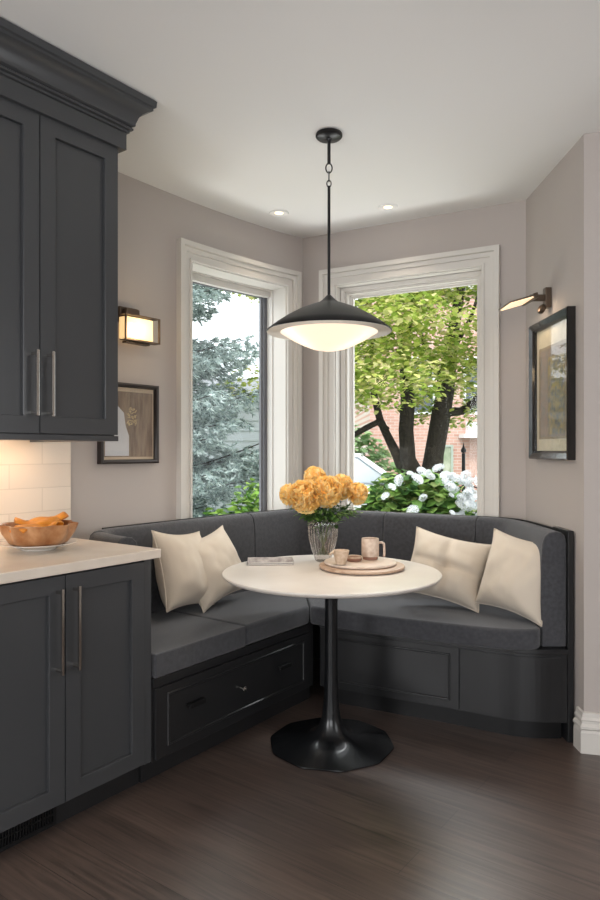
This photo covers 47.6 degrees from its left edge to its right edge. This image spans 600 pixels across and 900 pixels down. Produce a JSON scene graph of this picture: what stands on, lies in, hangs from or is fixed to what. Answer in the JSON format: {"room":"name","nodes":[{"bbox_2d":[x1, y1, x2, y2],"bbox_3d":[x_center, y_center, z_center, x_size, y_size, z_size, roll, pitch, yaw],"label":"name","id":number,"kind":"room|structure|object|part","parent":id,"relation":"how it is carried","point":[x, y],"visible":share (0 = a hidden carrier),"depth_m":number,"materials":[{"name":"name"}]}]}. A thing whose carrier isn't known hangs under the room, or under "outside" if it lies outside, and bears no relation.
{"room":"kitchen breakfast nook","nodes":[
{"label":"kitchen breakfast nook","id":0,"kind":"room"},
{"bbox_2d":[71,172,302,539],"bbox_3d":[-1.650,-0.030,2.308,0.289,2.580,5.188,0,0,38],"label":"wall","id":1,"kind":"structure","parent":0,"point":[151,219],"depth_m":3.40,"materials":[{"name":"beige paint"}]},
{"bbox_2d":[0,440,70,540],"bbox_3d":[-1.413,0.161,2.461,0.014,0.412,1.340,0,0,36],"label":"backsplash","id":2,"kind":"structure","parent":1,"relation":"attached to","point":[35,477],"depth_m":2.85,"materials":[{"name":"beige tile"}]},
{"bbox_2d":[0,17,156,441],"bbox_3d":[-1.028,-0.674,2.449,0.643,1.283,0.776,0,0,36],"label":"upper cabinet","id":3,"kind":"object","parent":1,"relation":"attached to","point":[65,123],"visible":1,"depth_m":2.33,"materials":[{"name":"grey paint"}]},
{"bbox_3d":[-0.980,-0.592,2.151,0.020,1.072,0.333,0,0,36],"label":"door","id":4,"kind":"part","parent":3,"relation":"part of","materials":[{"name":"grey paint"}]},
{"bbox_3d":[-0.875,-0.222,2.247,0.036,0.220,0.010,0,0,36],"label":"handle","id":5,"kind":"part","parent":3,"relation":"part of","materials":[{"name":"silver metal"}]},
{"bbox_3d":[-0.841,-0.222,2.293,0.036,0.220,0.010,0,0,36],"label":"handle","id":6,"kind":"part","parent":3,"relation":"part of","materials":[{"name":"silver metal"}]},
{"bbox_3d":[-1.091,-0.043,2.432,0.523,0.019,0.674,0,0,36],"label":"moulding","id":7,"kind":"part","parent":3,"relation":"part of","materials":[{"name":"grey paint"}]},
{"bbox_3d":[-0.784,-0.592,2.418,0.020,1.072,0.322,0,0,36],"label":"door","id":8,"kind":"part","parent":3,"relation":"part of","materials":[{"name":"grey paint"}]},
{"bbox_3d":[-1.026,-1.220,2.447,0.638,0.191,0.776,0,0,36],"label":"crown moulding","id":9,"kind":"part","parent":3,"relation":"part of","materials":[{"name":"grey paint"}]},
{"bbox_2d":[97,382,158,463],"bbox_3d":[-0.817,-0.127,3.263,0.033,0.384,0.350,0,0,36],"label":"framed picture","id":10,"kind":"object","parent":1,"relation":"attached to","point":[138,404],"visible":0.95,"depth_m":3.29,"materials":[{"name":"black wood"}]},
{"bbox_2d":[104,391,151,456],"bbox_3d":[-0.823,-0.123,3.267,0.002,0.312,0.296,0,0,36],"label":"print","id":11,"kind":"object","parent":10,"relation":"attached to","point":[134,435],"depth_m":3.29},
{"bbox_2d":[118,306,159,345],"bbox_3d":[-0.781,-0.592,3.258,0.097,0.177,0.210,0,0,36],"label":"wall sconce","id":12,"kind":"object","parent":1,"relation":"attached to","point":[134,330],"visible":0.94,"depth_m":3.21,"materials":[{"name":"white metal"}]},
{"bbox_2d":[176,238,301,518],"bbox_3d":[-0.397,-0.278,3.936,0.259,1.637,0.930,0,0,42],"label":"window","id":13,"kind":"structure","parent":1,"relation":"in","point":[278,290],"depth_m":4.14,"materials":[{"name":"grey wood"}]},
{"bbox_3d":[-0.473,-0.278,4.008,0.050,1.445,0.771,0,0,42],"label":"frame","id":14,"kind":"part","parent":13,"relation":"part of","materials":[{"name":"grey"}]},
{"bbox_2d":[0,0,599,237],"bbox_3d":[-0.100,-1.370,0.847,6.400,0.100,7.094,0,0,0],"label":"ceiling","id":15,"kind":"structure","parent":0,"point":[439,107],"depth_m":2.50,"materials":[{"name":"white paint"}]},
{"bbox_2d":[269,210,288,216],"bbox_3d":[-0.117,-1.316,3.787,0.112,0.006,0.112,0,0,0],"label":"recessed light","id":16,"kind":"object","parent":15,"relation":"in","point":[275,213],"visible":1,"depth_m":3.78,"materials":[{"name":"white paint"}]},
{"bbox_2d":[266,128,391,351],"bbox_3d":[0.121,-0.867,2.840,0.524,0.906,0.524,0,0,0],"label":"pendant lamp","id":17,"kind":"object","parent":15,"relation":"hanging from","point":[329,324],"visible":1,"depth_m":2.72,"materials":[{"name":"black metal"}]},
{"bbox_3d":[0.121,-0.872,2.840,0.012,0.460,0.012,0,0,0],"label":"rod","id":18,"kind":"part","parent":17,"relation":"part of","materials":[{"name":"black metal"}]},
{"bbox_3d":[0.121,-1.248,2.840,0.014,0.105,0.014,0,0,0],"label":"rod","id":19,"kind":"part","parent":17,"relation":"part of","materials":[{"name":"black metal"}]},
{"bbox_3d":[0.121,-0.570,2.840,0.524,0.154,0.524,0,0,0],"label":"lamp shade","id":20,"kind":"part","parent":17,"relation":"part of","materials":[{"name":"black metal"}]},
{"bbox_2d":[280,323,377,351],"bbox_3d":[0.121,-0.462,2.840,0.464,0.096,0.464,0,0,0],"label":"diffuser","id":21,"kind":"object","parent":17,"relation":"attached to","point":[327,337],"depth_m":2.73,"materials":[{"name":"white glass"}]},
{"bbox_2d":[378,203,397,210],"bbox_3d":[0.478,-1.316,3.694,0.112,0.006,0.112,0,0,0],"label":"recessed light","id":22,"kind":"object","parent":15,"relation":"in","point":[389,206],"visible":1,"depth_m":3.69,"materials":[{"name":"white paint"}]},
{"bbox_2d":[0,658,599,899],"bbox_3d":[-0.100,1.310,0.847,6.400,0.100,7.094,0,0,0],"label":"floor","id":23,"kind":"structure","parent":0,"point":[452,812],"depth_m":2.26,"materials":[{"name":"brown wood"}]},
{"bbox_2d":[0,559,150,852],"bbox_3d":[-1.010,0.831,2.425,0.691,0.858,0.710,0,0,36],"label":"base cabinet","id":24,"kind":"object","parent":23,"relation":"on","point":[75,647],"visible":0.96,"depth_m":2.24,"materials":[{"name":"grey paint"}]},
{"bbox_2d":[0,807,55,851],"bbox_3d":[-0.904,1.211,2.155,0.008,0.078,0.294,0,0,36],"label":"vent grille","id":25,"kind":"object","parent":24,"relation":"attached to","point":[13,836],"depth_m":2.19,"materials":[{"name":"black metal"}]},
{"bbox_3d":[-0.878,0.782,2.099,0.020,0.745,0.335,0,0,36],"label":"door","id":26,"kind":"part","parent":24,"relation":"part of","materials":[{"name":"grey paint"}]},
{"bbox_3d":[-0.774,0.587,2.194,0.036,0.277,0.010,0,0,36],"label":"handle","id":27,"kind":"part","parent":24,"relation":"part of","materials":[{"name":"silver metal"}]},
{"bbox_3d":[-0.736,0.587,2.245,0.036,0.277,0.010,0,0,36],"label":"handle","id":28,"kind":"part","parent":24,"relation":"part of","materials":[{"name":"silver metal"}]},
{"bbox_2d":[0,538,160,583],"bbox_3d":[-1.165,0.384,2.226,0.690,0.033,1.255,0,0,36],"label":"countertop","id":29,"kind":"structure","parent":24,"relation":"on","point":[16,565],"depth_m":2.34,"materials":[{"name":"stone"}]},
{"bbox_2d":[0,538,77,550],"bbox_3d":[-0.967,0.353,2.518,0.274,0.027,0.274,0,0,0],"label":"serving plate","id":30,"kind":"object","parent":29,"relation":"on","point":[71,540],"visible":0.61,"depth_m":2.46,"materials":[{"name":"white ceramic"}]},
{"bbox_2d":[0,512,78,546],"bbox_3d":[-0.965,0.295,2.521,0.279,0.117,0.276,0,0,36],"label":"scalloped bowl","id":31,"kind":"object","parent":30,"relation":"on","point":[52,530],"visible":0.98,"depth_m":2.44,"materials":[{"name":"brown wood"}]},
{"bbox_3d":[-0.678,0.782,2.371,0.020,0.745,0.332,0,0,36],"label":"door","id":32,"kind":"part","parent":24,"relation":"part of","materials":[{"name":"grey paint"}]},
{"bbox_2d":[89,509,573,782],"bbox_3d":[0.114,0.804,3.337,2.127,0.911,1.613,0,0,0],"label":"banquette","id":33,"kind":"object","parent":23,"relation":"on","point":[218,673],"visible":0.74,"depth_m":3.07,"materials":[{"name":"grey fabric"}]},
{"bbox_3d":[-0.785,0.601,2.853,0.120,0.498,0.266,0,0,-43],"label":"backrest","id":34,"kind":"part","parent":33,"relation":"part of","materials":[{"name":"grey fabric"}]},
{"bbox_3d":[-0.588,0.601,3.389,0.675,0.498,0.867,0,0,0],"label":"backrest","id":35,"kind":"part","parent":33,"relation":"part of","materials":[{"name":"grey fabric"}]},
{"bbox_2d":[151,530,214,612],"bbox_3d":[-0.545,0.564,3.220,0.233,0.398,0.427,0,0,24],"label":"throw pillow","id":36,"kind":"object","parent":33,"relation":"on","point":[181,578],"visible":0.8,"depth_m":3.10,"materials":[{"name":"beige fabric"}]},
{"bbox_3d":[-0.409,1.002,2.691,0.022,0.020,0.090,0,0,36],"label":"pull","id":37,"kind":"part","parent":33,"relation":"part of","materials":[{"name":"black metal"}]},
{"bbox_2d":[151,610,244,677],"bbox_3d":[-0.592,0.807,2.891,0.516,0.089,0.516,0,0,36],"label":"seat cushion","id":38,"kind":"object","parent":33,"relation":"on","point":[182,641],"depth_m":2.83,"materials":[{"name":"grey fabric"}]},
{"bbox_2d":[198,525,241,612],"bbox_3d":[-0.421,0.576,3.345,0.232,0.375,0.423,0,0,32],"label":"throw pillow","id":39,"kind":"object","parent":33,"relation":"on","point":[217,552],"visible":0.59,"depth_m":3.25,"materials":[{"name":"beige fabric"}]},
{"bbox_3d":[-0.247,1.028,2.941,0.020,0.265,0.995,0,0,36],"label":"drawer","id":40,"kind":"part","parent":33,"relation":"part of","materials":[{"name":"black paint"}]},
{"bbox_2d":[171,590,308,644],"bbox_3d":[-0.143,0.807,3.499,0.514,0.089,0.993,0,0,37],"label":"seat cushion","id":41,"kind":"object","parent":33,"relation":"on","point":[265,618],"depth_m":3.19,"materials":[{"name":"grey fabric"}]},
{"bbox_3d":[-0.072,1.002,3.151,0.022,0.020,0.090,0,0,36],"label":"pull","id":42,"kind":"part","parent":33,"relation":"part of","materials":[{"name":"black metal"}]},
{"bbox_3d":[0.095,0.601,3.945,0.840,0.498,0.376,0,0,0],"label":"backrest","id":43,"kind":"part","parent":33,"relation":"part of","materials":[{"name":"grey fabric"}]},
{"bbox_3d":[0.420,1.026,3.202,0.659,0.272,0.018,0,0,27],"label":"door","id":44,"kind":"part","parent":33,"relation":"part of","materials":[{"name":"black paint"}]},
{"bbox_2d":[306,592,539,649],"bbox_3d":[0.499,0.807,3.423,1.416,0.089,0.645,0,0,29],"label":"seat cushion","id":45,"kind":"object","parent":33,"relation":"on","point":[418,616],"depth_m":3.11,"materials":[{"name":"grey fabric"}]},
{"bbox_3d":[0.718,0.601,3.732,0.518,0.498,0.111,0,0,29],"label":"backrest","id":46,"kind":"part","parent":33,"relation":"part of","materials":[{"name":"grey fabric"}]},
{"bbox_2d":[411,526,491,612],"bbox_3d":[0.713,0.576,3.316,0.461,0.376,0.235,0,0,22],"label":"throw pillow","id":47,"kind":"object","parent":33,"relation":"on","point":[461,564],"visible":0.73,"depth_m":3.24,"materials":[{"name":"beige fabric"}]},
{"bbox_2d":[475,528,541,626],"bbox_3d":[0.977,0.566,3.073,0.268,0.395,0.307,0,0,-15],"label":"throw pillow","id":48,"kind":"object","parent":33,"relation":"on","point":[511,580],"visible":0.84,"depth_m":3.00,"materials":[{"name":"beige fabric"}]},
{"bbox_3d":[0.912,1.026,2.964,0.422,0.272,0.045,0,0,19],"label":"door","id":49,"kind":"part","parent":33,"relation":"part of","materials":[{"name":"black paint"}]},
{"bbox_3d":[1.068,0.601,3.294,0.190,0.498,0.732,0,0,-11],"label":"backrest","id":50,"kind":"part","parent":33,"relation":"part of","materials":[{"name":"grey fabric"}]},
{"bbox_3d":[1.165,0.804,3.013,0.025,0.912,0.175,0,0,0],"label":"panel","id":51,"kind":"part","parent":33,"relation":"part of","materials":[{"name":"black paint"}]},
{"bbox_2d":[222,555,441,772],"bbox_3d":[0.134,0.890,2.920,0.934,0.740,0.934,0,0,0],"label":"round table","id":52,"kind":"object","parent":23,"relation":"on","point":[329,742],"visible":0.87,"depth_m":2.82,"materials":[{"name":"stone"}]},
{"bbox_2d":[247,560,292,564],"bbox_3d":[-0.138,0.516,3.135,0.210,0.007,0.142,0,0,-3],"label":"magazine","id":53,"kind":"object","parent":52,"relation":"on","point":[247,560],"visible":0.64,"depth_m":3.07,"materials":[{"name":"white paper"}]},
{"bbox_2d":[248,557,293,563],"bbox_3d":[-0.136,0.508,3.135,0.210,0.007,0.142,0,0,-4],"label":"magazine","id":54,"kind":"object","parent":53,"relation":"on","point":[251,560],"visible":1,"depth_m":3.11,"materials":[{"name":"white paper"}]},
{"bbox_2d":[308,522,337,561],"bbox_3d":[0.108,0.426,3.200,0.143,0.187,0.142,0,0,0],"label":"ribbed vase","id":55,"kind":"object","parent":52,"relation":"on","point":[320,560],"visible":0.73,"depth_m":3.19,"materials":[{"name":"clear glass"}]},
{"bbox_2d":[279,483,327,554],"bbox_3d":[0.017,0.325,3.192,0.233,0.342,0.112,0,0,0],"label":"peony","id":56,"kind":"object","parent":55,"relation":"in","point":[283,494],"visible":0.6,"depth_m":3.17,"materials":[{"name":"orange plant"}]},
{"bbox_3d":[0.042,0.358,3.196,0.182,0.275,0.006,0,0,-4],"label":"stem","id":57,"kind":"part","parent":56,"relation":"part of","materials":[{"name":"green plant"}]},
{"bbox_2d":[288,479,325,554],"bbox_3d":[0.033,0.315,3.134,0.178,0.362,0.155,0,0,0],"label":"peony","id":58,"kind":"object","parent":55,"relation":"in","point":[302,498],"visible":0.96,"depth_m":3.10,"materials":[{"name":"orange plant"}]},
{"bbox_2d":[303,510,323,547],"bbox_3d":[0.058,0.369,3.142,0.110,0.201,0.120,0,0,0],"label":"leafy sprig","id":59,"kind":"object","parent":55,"relation":"in","point":[316,511],"visible":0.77,"depth_m":3.15,"materials":[{"name":"green plant"}]},
{"bbox_2d":[303,466,327,554],"bbox_3d":[0.083,0.284,3.228,0.134,0.421,0.113,0,0,0],"label":"peony","id":60,"kind":"object","parent":55,"relation":"in","point":[313,472],"visible":0.59,"depth_m":3.20,"materials":[{"name":"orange plant"}]},
{"bbox_2d":[313,508,334,525],"bbox_3d":[0.112,0.369,3.137,0.110,0.202,0.102,0,0,-42],"label":"leafy sprig","id":61,"kind":"object","parent":55,"relation":"in","point":[322,510],"visible":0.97,"depth_m":3.13,"materials":[{"name":"green plant"}]},
{"bbox_2d":[313,475,342,554],"bbox_3d":[0.124,0.304,3.151,0.152,0.381,0.151,0,0,23],"label":"peony","id":62,"kind":"object","parent":55,"relation":"in","point":[331,488],"visible":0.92,"depth_m":3.11,"materials":[{"name":"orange plant"}]},
{"bbox_3d":[0.115,0.354,3.179,0.005,0.282,0.066,0,0,-18],"label":"stem","id":63,"kind":"part","parent":62,"relation":"part of","materials":[{"name":"green plant"}]},
{"bbox_2d":[321,508,348,547],"bbox_3d":[0.160,0.368,3.142,0.133,0.203,0.120,0,0,0],"label":"leafy sprig","id":64,"kind":"object","parent":55,"relation":"in","point":[335,519],"visible":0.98,"depth_m":3.13,"materials":[{"name":"green plant"}]},
{"bbox_2d":[320,474,352,554],"bbox_3d":[0.184,0.302,3.225,0.147,0.387,0.127,0,0,23],"label":"peony","id":65,"kind":"object","parent":55,"relation":"in","point":[345,480],"visible":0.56,"depth_m":3.19,"materials":[{"name":"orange plant"}]},
{"bbox_2d":[318,482,367,554],"bbox_3d":[0.202,0.323,3.198,0.241,0.346,0.112,0,0,0],"label":"peony","id":66,"kind":"object","parent":55,"relation":"in","point":[358,495],"visible":0.97,"depth_m":3.18,"materials":[{"name":"orange plant"}]},
{"bbox_3d":[0.176,0.357,3.200,0.188,0.277,0.006,0,0,0],"label":"stem","id":67,"kind":"part","parent":66,"relation":"part of","materials":[{"name":"green plant"}]},
{"bbox_2d":[324,507,362,544],"bbox_3d":[0.198,0.367,3.156,0.184,0.206,0.116,0,0,0],"label":"leafy sprig","id":68,"kind":"object","parent":55,"relation":"in","point":[348,511],"visible":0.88,"depth_m":3.16,"materials":[{"name":"green plant"}]},
{"bbox_2d":[319,562,404,574],"bbox_3d":[0.272,0.511,2.990,0.376,0.017,0.376,0,0,0],"label":"round tray","id":69,"kind":"object","parent":52,"relation":"on","point":[398,567],"visible":0.51,"depth_m":2.85,"materials":[{"name":"brown wood"}]},
{"bbox_2d":[324,556,396,569],"bbox_3d":[0.266,0.496,3.002,0.320,0.012,0.320,0,0,0],"label":"round board","id":70,"kind":"object","parent":69,"relation":"on","point":[381,562],"visible":0.8,"depth_m":2.92,"materials":[{"name":"brown wood"}]},
{"bbox_2d":[329,549,348,564],"bbox_3d":[0.168,0.459,2.906,0.086,0.062,0.072,0,0,7],"label":"cup","id":71,"kind":"object","parent":70,"relation":"on","point":[340,555],"visible":1,"depth_m":2.88,"materials":[{"name":"beige ceramic"}]},
{"bbox_2d":[347,555,361,561],"bbox_3d":[0.238,0.478,3.000,0.074,0.022,0.074,0,0,0],"label":"dish","id":72,"kind":"object","parent":70,"relation":"on","point":[351,558],"visible":0.84,"depth_m":2.97,"materials":[{"name":"brown ceramic"}]},
{"bbox_2d":[362,537,384,559],"bbox_3d":[0.323,0.443,3.045,0.097,0.094,0.078,0,0,33],"label":"mug","id":73,"kind":"object","parent":70,"relation":"on","point":[370,545],"visible":1,"depth_m":3.02,"materials":[{"name":"brown ceramic"}]},
{"bbox_3d":[0.366,0.444,3.050,0.034,0.068,0.011,0,0,0],"label":"handle","id":74,"kind":"part","parent":73,"relation":"part of","materials":[{"name":"beige ceramic"}]},
{"bbox_2d":[303,200,525,519],"bbox_3d":[0.655,-0.030,4.004,1.344,2.580,0.200,0,0,29],"label":"wall","id":75,"kind":"structure","parent":0,"point":[504,225],"depth_m":3.71,"materials":[{"name":"beige paint"}]},
{"bbox_2d":[319,244,499,516],"bbox_3d":[0.631,-0.278,3.966,1.082,1.637,0.181,0,0,29],"label":"window","id":76,"kind":"structure","parent":75,"relation":"in","point":[479,266],"depth_m":3.88,"materials":[{"name":"white wood"}]},
{"bbox_3d":[0.666,-0.278,4.029,0.890,1.445,0.035,0,0,29],"label":"frame","id":77,"kind":"part","parent":76,"relation":"part of","materials":[{"name":"grey wood"}]},
{"bbox_2d":[526,134,583,723],"bbox_3d":[1.250,-0.030,3.214,0.127,2.580,0.751,0,0,0],"label":"wall","id":78,"kind":"structure","parent":0,"point":[555,208],"depth_m":3.08,"materials":[{"name":"beige paint"}]},
{"bbox_2d":[498,287,551,313],"bbox_3d":[1.078,-0.709,3.230,0.220,0.123,0.180,0,0,0],"label":"picture light","id":79,"kind":"object","parent":78,"relation":"attached to","point":[546,297],"visible":1,"depth_m":3.21,"materials":[{"name":"brown metal"}]},
{"bbox_3d":[1.126,-0.722,3.230,0.072,0.030,0.024,0,0,0],"label":"arm","id":80,"kind":"part","parent":79,"relation":"part of","materials":[{"name":"brown metal"}]},
{"bbox_2d":[529,306,575,459],"bbox_3d":[1.169,-0.288,3.175,0.039,0.664,0.496,0,0,0],"label":"framed picture","id":81,"kind":"object","parent":78,"relation":"attached to","point":[552,340],"visible":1,"depth_m":3.15,"materials":[{"name":"black wood"}]},
{"bbox_3d":[1.176,-0.256,3.125,0.001,0.365,0.200,0,0,0],"label":"ornament panel","id":82,"kind":"part","parent":81,"relation":"part of","materials":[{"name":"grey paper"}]},
{"bbox_2d":[573,706,599,754],"bbox_3d":[1.730,1.176,2.717,1.188,0.168,0.080,0,0,15],"label":"baseboard","id":83,"kind":"structure","parent":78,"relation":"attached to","point":[586,728],"depth_m":2.82,"materials":[{"name":"grey wood"}]},
{"bbox_2d":[584,132,599,712],"bbox_3d":[1.768,-0.030,2.792,1.151,2.580,0.200,0,0,15],"label":"wall pier","id":84,"kind":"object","parent":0,"point":[591,140],"visible":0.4,"depth_m":2.83,"materials":[{"name":"beige paint"}]},
{"label":"outside","id":85,"kind":"structure","parent":0,"visible":0},
{"bbox_3d":[0.000,1.710,32.300,80.000,0.100,55.400,0,0,0],"label":"ground","id":86,"kind":"structure","parent":85,"visible":0},
{"bbox_2d":[193,283,258,517],"bbox_3d":[-1.764,-1.321,6.691,3.742,7.639,5.279,0,0,18],"label":"spruce","id":87,"kind":"object","parent":86,"relation":"on","point":[214,474],"visible":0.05,"depth_m":6.94,"materials":[{"name":"green plant"}]},
{"bbox_2d":[193,378,258,512],"bbox_3d":[-3.250,0.260,10.800,6.100,2.800,1.600,0,0,0],"label":"house","id":88,"kind":"structure","parent":86,"relation":"on","point":[246,438],"depth_m":10.21,"materials":[{"name":"grey"}]},
{"bbox_2d":[202,478,258,515],"bbox_3d":[-0.595,0.943,6.414,1.295,1.440,0.877,0,0,-2],"label":"shrub","id":89,"kind":"object","parent":86,"relation":"on","point":[253,507],"visible":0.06,"depth_m":6.32,"materials":[{"name":"green plant"}]},
{"bbox_2d":[216,285,476,474],"bbox_3d":[1.581,-0.907,7.702,5.113,5.147,3.623,0,0,-4],"label":"maple tree","id":90,"kind":"object","parent":86,"relation":"on","point":[368,370],"visible":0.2,"depth_m":7.22,"materials":[{"name":"green plant"}]},
{"bbox_2d":[355,425,395,471],"bbox_3d":[0.448,0.234,17.598,4.249,2.938,1.963,0,0,0],"label":"shrub","id":91,"kind":"object","parent":86,"relation":"on","point":[382,453],"visible":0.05,"depth_m":17.39,"materials":[{"name":"green plant"}]},
{"bbox_2d":[355,463,476,515],"bbox_3d":[0.939,0.884,5.620,1.248,1.558,0.813,0,0,4],"label":"hydrangea bush","id":92,"kind":"object","parent":86,"relation":"on","point":[431,492],"visible":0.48,"depth_m":5.40,"materials":[{"name":"green plant"}]},
{"bbox_2d":[355,286,476,501],"bbox_3d":[6.475,-1.590,22.200,9.250,6.500,6.800,0,0,0],"label":"brick building","id":93,"kind":"structure","parent":86,"relation":"on","point":[455,439],"depth_m":19.50,"materials":[{"name":"red brick"}]},
{"bbox_3d":[3.400,-1.840,19.494,0.800,1.500,0.008,0,0,0],"label":"pane","id":94,"kind":"part","parent":93,"relation":"part of","materials":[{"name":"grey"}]},
{"bbox_3d":[4.020,0.735,19.489,0.600,1.650,0.018,0,0,0],"label":"door glass","id":95,"kind":"part","parent":93,"relation":"part of","materials":[{"name":"glass"}]},
{"bbox_3d":[4.020,0.735,19.480,0.720,1.770,0.080,0,0,0],"label":"door","id":96,"kind":"part","parent":93,"relation":"part of","materials":[{"name":"green"}]},
{"bbox_3d":[5.150,-1.840,19.494,0.800,1.500,0.008,0,0,0],"label":"pane","id":97,"kind":"part","parent":93,"relation":"part of","materials":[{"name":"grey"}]},
{"bbox_2d":[461,442,465,490],"bbox_3d":[2.020,0.780,8.400,0.070,1.760,0.068,0,0,0],"label":"post","id":98,"kind":"object","parent":86,"relation":"on","point":[463,450],"visible":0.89,"depth_m":8.38,"materials":[{"name":"black metal"}]},
{"bbox_3d":[5.000,1.650,14.250,70.000,0.020,7.500,0,0,0],"label":"street","id":99,"kind":"object","parent":86,"relation":"on","visible":0},
{"bbox_2d":[355,453,385,508],"bbox_3d":[0.958,0.855,14.999,4.202,1.570,1.840,0,0,8],"label":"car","id":100,"kind":"object","parent":99,"relation":"on","point":[366,471],"visible":0.12,"depth_m":14.21,"materials":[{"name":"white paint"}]}
]}

